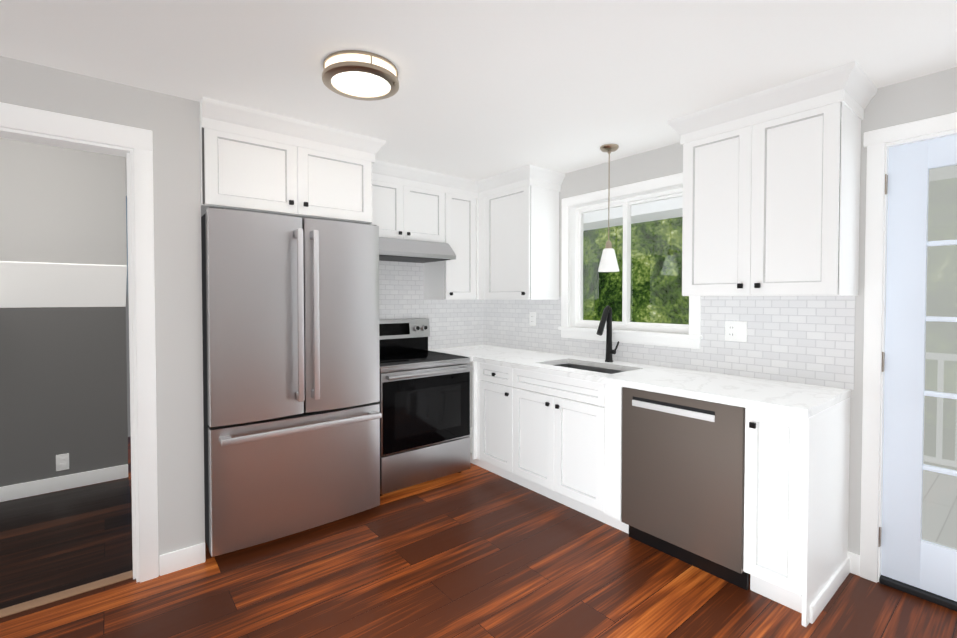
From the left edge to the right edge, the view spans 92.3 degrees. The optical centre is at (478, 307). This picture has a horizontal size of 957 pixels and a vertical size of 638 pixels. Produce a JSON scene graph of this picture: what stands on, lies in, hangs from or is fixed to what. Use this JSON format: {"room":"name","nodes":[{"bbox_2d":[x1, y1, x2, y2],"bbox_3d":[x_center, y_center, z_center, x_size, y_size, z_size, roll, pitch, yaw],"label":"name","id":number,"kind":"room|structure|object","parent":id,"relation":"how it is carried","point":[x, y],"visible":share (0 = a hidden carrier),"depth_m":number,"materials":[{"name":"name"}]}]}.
{"room":"kitchen","nodes":[
{"label":"kitchen","id":0,"kind":"room"},
{"bbox_2d":[0,261,126,307],"bbox_3d":[-3.872,-0.127,2.232,3.434,0.286,0.434,-1,1,-39],"label":"wall trim","id":1,"kind":"structure","parent":0,"point":[30,284],"depth_m":3.08,"materials":[{"name":"white paint"}]},
{"bbox_2d":[0,56,204,574],"bbox_3d":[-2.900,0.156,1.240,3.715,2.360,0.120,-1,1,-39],"label":"wall","id":2,"kind":"structure","parent":0,"point":[62,380],"depth_m":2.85,"materials":[{"name":"grey paint"}]},
{"bbox_2d":[56,453,68,470],"bbox_3d":[-2.958,1.098,3.270,0.070,0.115,0.007,-1,1,-39],"label":"electrical outlet","id":3,"kind":"object","parent":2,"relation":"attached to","point":[62,461],"visible":1,"depth_m":3.27,"materials":[{"name":"white plastic"}]},
{"bbox_2d":[0,464,127,501],"bbox_3d":[-4.009,1.263,2.421,3.445,0.100,0.014,-1,1,-39],"label":"baseboard","id":4,"kind":"structure","parent":2,"relation":"attached to","point":[16,491],"depth_m":3.26,"materials":[{"name":"white wood"}]},
{"bbox_2d":[0,102,158,582],"bbox_3d":[-2.020,0.239,1.944,1.065,2.165,0.144,-1,1,-39],"label":"door frame","id":5,"kind":"structure","parent":2,"relation":"attached to","point":[133,146],"depth_m":2.19,"materials":[{"name":"white wood"}]},
{"bbox_2d":[200,117,375,224],"bbox_3d":[-1.268,-0.744,2.911,0.943,0.417,0.756,-1,1,-39],"label":"upper cabinet","id":6,"kind":"object","parent":2,"relation":"attached to","point":[243,168],"depth_m":2.57,"materials":[{"name":"white wood"}]},
{"bbox_2d":[436,345,473,426],"bbox_3d":[-1.072,0.107,3.681,2.735,2.360,0.150,-1,1,-39],"label":"wall","id":7,"kind":"structure","parent":0,"point":[470,363],"depth_m":4.41,"materials":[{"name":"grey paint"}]},
{"bbox_2d":[376,173,447,242],"bbox_3d":[-0.704,-0.746,3.634,0.838,0.443,0.341,-1,1,-39],"label":"upper cabinet","id":8,"kind":"object","parent":7,"relation":"attached to","point":[407,210],"depth_m":3.57,"materials":[{"name":"white wood"}]},
{"bbox_2d":[379,237,455,262],"bbox_3d":[-0.623,-0.450,3.607,0.747,0.139,0.493,-1,1,-39],"label":"range hood","id":9,"kind":"object","parent":8,"relation":"attached to","point":[400,250],"visible":0.65,"depth_m":3.49,"materials":[{"name":"silver metal"}]},
{"bbox_2d":[379,261,482,348],"bbox_3d":[-0.542,0.075,4.007,1.500,1.211,0.007,-1,1,-39],"label":"tile backsplash","id":10,"kind":"structure","parent":7,"relation":"attached to","point":[452,323],"depth_m":4.07,"materials":[{"name":"white tile"}]},
{"bbox_2d":[423,189,475,299],"bbox_3d":[-0.241,-0.523,4.012,0.348,0.903,0.341,-1,1,-39],"label":"upper cabinet","id":11,"kind":"object","parent":7,"relation":"attached to","point":[455,279],"depth_m":3.89,"materials":[{"name":"white wood"}]},
{"bbox_2d":[0,437,956,637],"bbox_3d":[-1.117,1.387,1.035,6.500,0.107,8.350,-1,1,-39],"label":"floor","id":12,"kind":"structure","parent":0,"point":[474,551],"depth_m":2.19,"materials":[{"name":"brown wood"}]},
{"bbox_2d":[201,207,381,556],"bbox_3d":[-1.207,0.390,2.891,0.947,1.826,0.858,-1,1,-39],"label":"refrigerator","id":13,"kind":"object","parent":12,"relation":"on","point":[292,414],"visible":0.98,"depth_m":2.54,"materials":[{"name":"grey metal"}]},
{"bbox_2d":[377,318,472,495],"bbox_3d":[-0.544,0.697,3.541,0.764,1.186,0.725,-1,1,-39],"label":"range","id":14,"kind":"object","parent":12,"relation":"on","point":[424,401],"visible":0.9,"depth_m":3.32,"materials":[{"name":"silver metal"}]},
{"bbox_2d":[469,361,504,477],"bbox_3d":[0.347,0.852,3.618,0.656,0.872,0.444,-1,1,-39],"label":"base cabinet","id":15,"kind":"object","parent":12,"relation":"on","point":[487,431],"depth_m":3.50,"materials":[{"name":"white wood"}]},
{"bbox_2d":[505,367,596,517],"bbox_3d":[0.713,0.861,3.165,0.656,0.872,0.794,-1,1,-39],"label":"base cabinet","id":16,"kind":"object","parent":12,"relation":"on","point":[556,438],"depth_m":2.99,"materials":[{"name":"white wood"}]},
{"bbox_2d":[428,345,850,417],"bbox_3d":[0.683,0.405,3.173,0.687,0.036,2.852,-1,1,-39],"label":"countertop","id":17,"kind":"structure","parent":16,"relation":"on","point":[793,399],"depth_m":2.52,"materials":[{"name":"stone"}]},
{"bbox_2d":[554,363,624,373],"bbox_3d":[0.735,0.537,3.111,0.400,0.224,0.650,-1,1,-39],"label":"sink","id":18,"kind":"object","parent":17,"relation":"in","point":[591,368],"visible":0.06,"depth_m":3.31,"materials":[{"name":"silver metal"}]},
{"bbox_2d":[596,305,618,361],"bbox_3d":[0.907,0.184,3.221,0.163,0.402,0.113,-1,1,-39],"label":"faucet","id":19,"kind":"object","parent":17,"relation":"on","point":[606,317],"visible":1,"depth_m":3.25,"materials":[{"name":"black metal"}]},
{"bbox_2d":[593,382,628,533],"bbox_3d":[1.198,0.874,2.564,0.656,0.872,0.787,-1,1,-39],"label":"base cabinet","id":20,"kind":"object","parent":12,"relation":"on","point":[607,430],"depth_m":2.65,"materials":[{"name":"white wood"}]},
{"bbox_2d":[621,387,748,589],"bbox_3d":[1.230,0.876,2.520,0.610,0.868,0.629,-1,1,-39],"label":"dishwasher","id":21,"kind":"object","parent":12,"relation":"on","point":[683,468],"visible":0.83,"depth_m":2.29,"materials":[{"name":"grey metal"}]},
{"bbox_2d":[743,397,849,626],"bbox_3d":[1.511,0.881,2.177,0.656,0.872,0.245,-1,1,-39],"label":"base cabinet","id":22,"kind":"object","parent":12,"relation":"on","point":[796,481],"depth_m":2.01,"materials":[{"name":"white wood"}]},
{"bbox_2d":[0,0,956,195],"bbox_3d":[-1.117,-1.069,0.985,6.500,0.100,8.350,-1,1,-39],"label":"ceiling","id":23,"kind":"structure","parent":0,"point":[489,88],"depth_m":1.90,"materials":[{"name":"white paint"}]},
{"bbox_2d":[322,50,398,100],"bbox_3d":[-0.510,-0.998,2.003,0.328,0.081,0.328,-1,1,-39],"label":"flush-mount ceiling light","id":24,"kind":"object","parent":23,"relation":"attached to","point":[360,75],"visible":1,"depth_m":1.93,"materials":[{"name":"white glass"}]},
{"bbox_2d":[598,144,618,271],"bbox_3d":[0.861,-0.650,3.034,0.140,0.819,0.140,-1,1,-39],"label":"pendant light","id":25,"kind":"object","parent":23,"relation":"hanging from","point":[608,262],"visible":1,"depth_m":3.00,"materials":[{"name":"white glass"}]},
{"bbox_2d":[499,67,956,554],"bbox_3d":[1.950,0.135,2.266,0.150,2.360,6.150,-1,1,-39],"label":"wall","id":26,"kind":"structure","parent":0,"point":[935,94],"depth_m":2.26,"materials":[{"name":"grey paint"}]},
{"bbox_2d":[476,177,560,299],"bbox_3d":[0.213,-0.523,3.983,0.363,0.903,0.955,-1,1,-39],"label":"upper cabinet","id":27,"kind":"object","parent":26,"relation":"attached to","point":[499,234],"depth_m":3.67,"materials":[{"name":"white wood"}]},
{"bbox_2d":[558,173,701,348],"bbox_3d":[1.065,-0.309,3.305,0.180,1.111,1.135,-1,1,-39],"label":"window unit","id":28,"kind":"structure","parent":26,"relation":"in","point":[626,323],"depth_m":3.36,"materials":[{"name":"white wood"}]},
{"bbox_2d":[583,196,682,230],"bbox_3d":[2.467,-0.829,2.245,0.648,0.230,7.500,-1,1,-39],"label":"eave","id":29,"kind":"object","parent":26,"relation":"attached to","point":[637,213],"depth_m":3.79,"materials":[{"name":"white"}]},
{"bbox_2d":[483,296,855,389],"bbox_3d":[0.951,-0.068,3.373,0.007,0.900,2.864,-1,1,-39],"label":"tile backsplash","id":30,"kind":"structure","parent":26,"relation":"attached to","point":[804,339],"depth_m":2.64,"materials":[{"name":"white tile"}]},
{"bbox_2d":[530,312,535,325],"bbox_3d":[0.467,0.096,3.965,0.007,0.116,0.072,-1,1,-39],"label":"electrical outlet","id":31,"kind":"object","parent":30,"relation":"attached to","point":[532,318],"visible":1,"depth_m":3.96,"materials":[{"name":"white plastic"}]},
{"bbox_2d":[725,321,746,341],"bbox_3d":[1.502,0.137,2.684,0.008,0.116,0.118,-1,1,-39],"label":"electrical outlet","id":32,"kind":"object","parent":30,"relation":"attached to","point":[735,330],"visible":1,"depth_m":2.68,"materials":[{"name":"white plastic"}]},
{"bbox_2d":[667,61,876,295],"bbox_3d":[1.478,-0.554,2.393,0.404,0.983,0.833,-1,1,-39],"label":"upper cabinet","id":33,"kind":"object","parent":26,"relation":"attached to","point":[771,191],"visible":1,"depth_m":2.22,"materials":[{"name":"white wood"}]},
{"bbox_2d":[860,112,956,610],"bbox_3d":[2.241,0.242,1.917,0.199,2.161,0.982,-1,1,-39],"label":"door frame","id":34,"kind":"structure","parent":26,"relation":"attached to","point":[878,143],"depth_m":2.19,"materials":[{"name":"white painted wood"}]},
{"bbox_2d":[878,135,956,601],"bbox_3d":[2.175,0.270,1.875,0.106,2.039,0.824,-1,1,-39],"label":"exterior door","id":35,"kind":"structure","parent":26,"relation":"in","point":[919,517],"depth_m":2.09,"materials":[{"name":"white paint"}]},
{"label":"outside","id":36,"kind":"structure","parent":0,"visible":0},
{"bbox_2d":[583,217,688,324],"bbox_3d":[6.057,-2.762,6.071,4.606,10.000,16.914,-1,1,-39],"label":"trees","id":37,"kind":"object","parent":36,"point":[663,317],"depth_m":10.68,"materials":[{"name":"green plant"}]}
]}

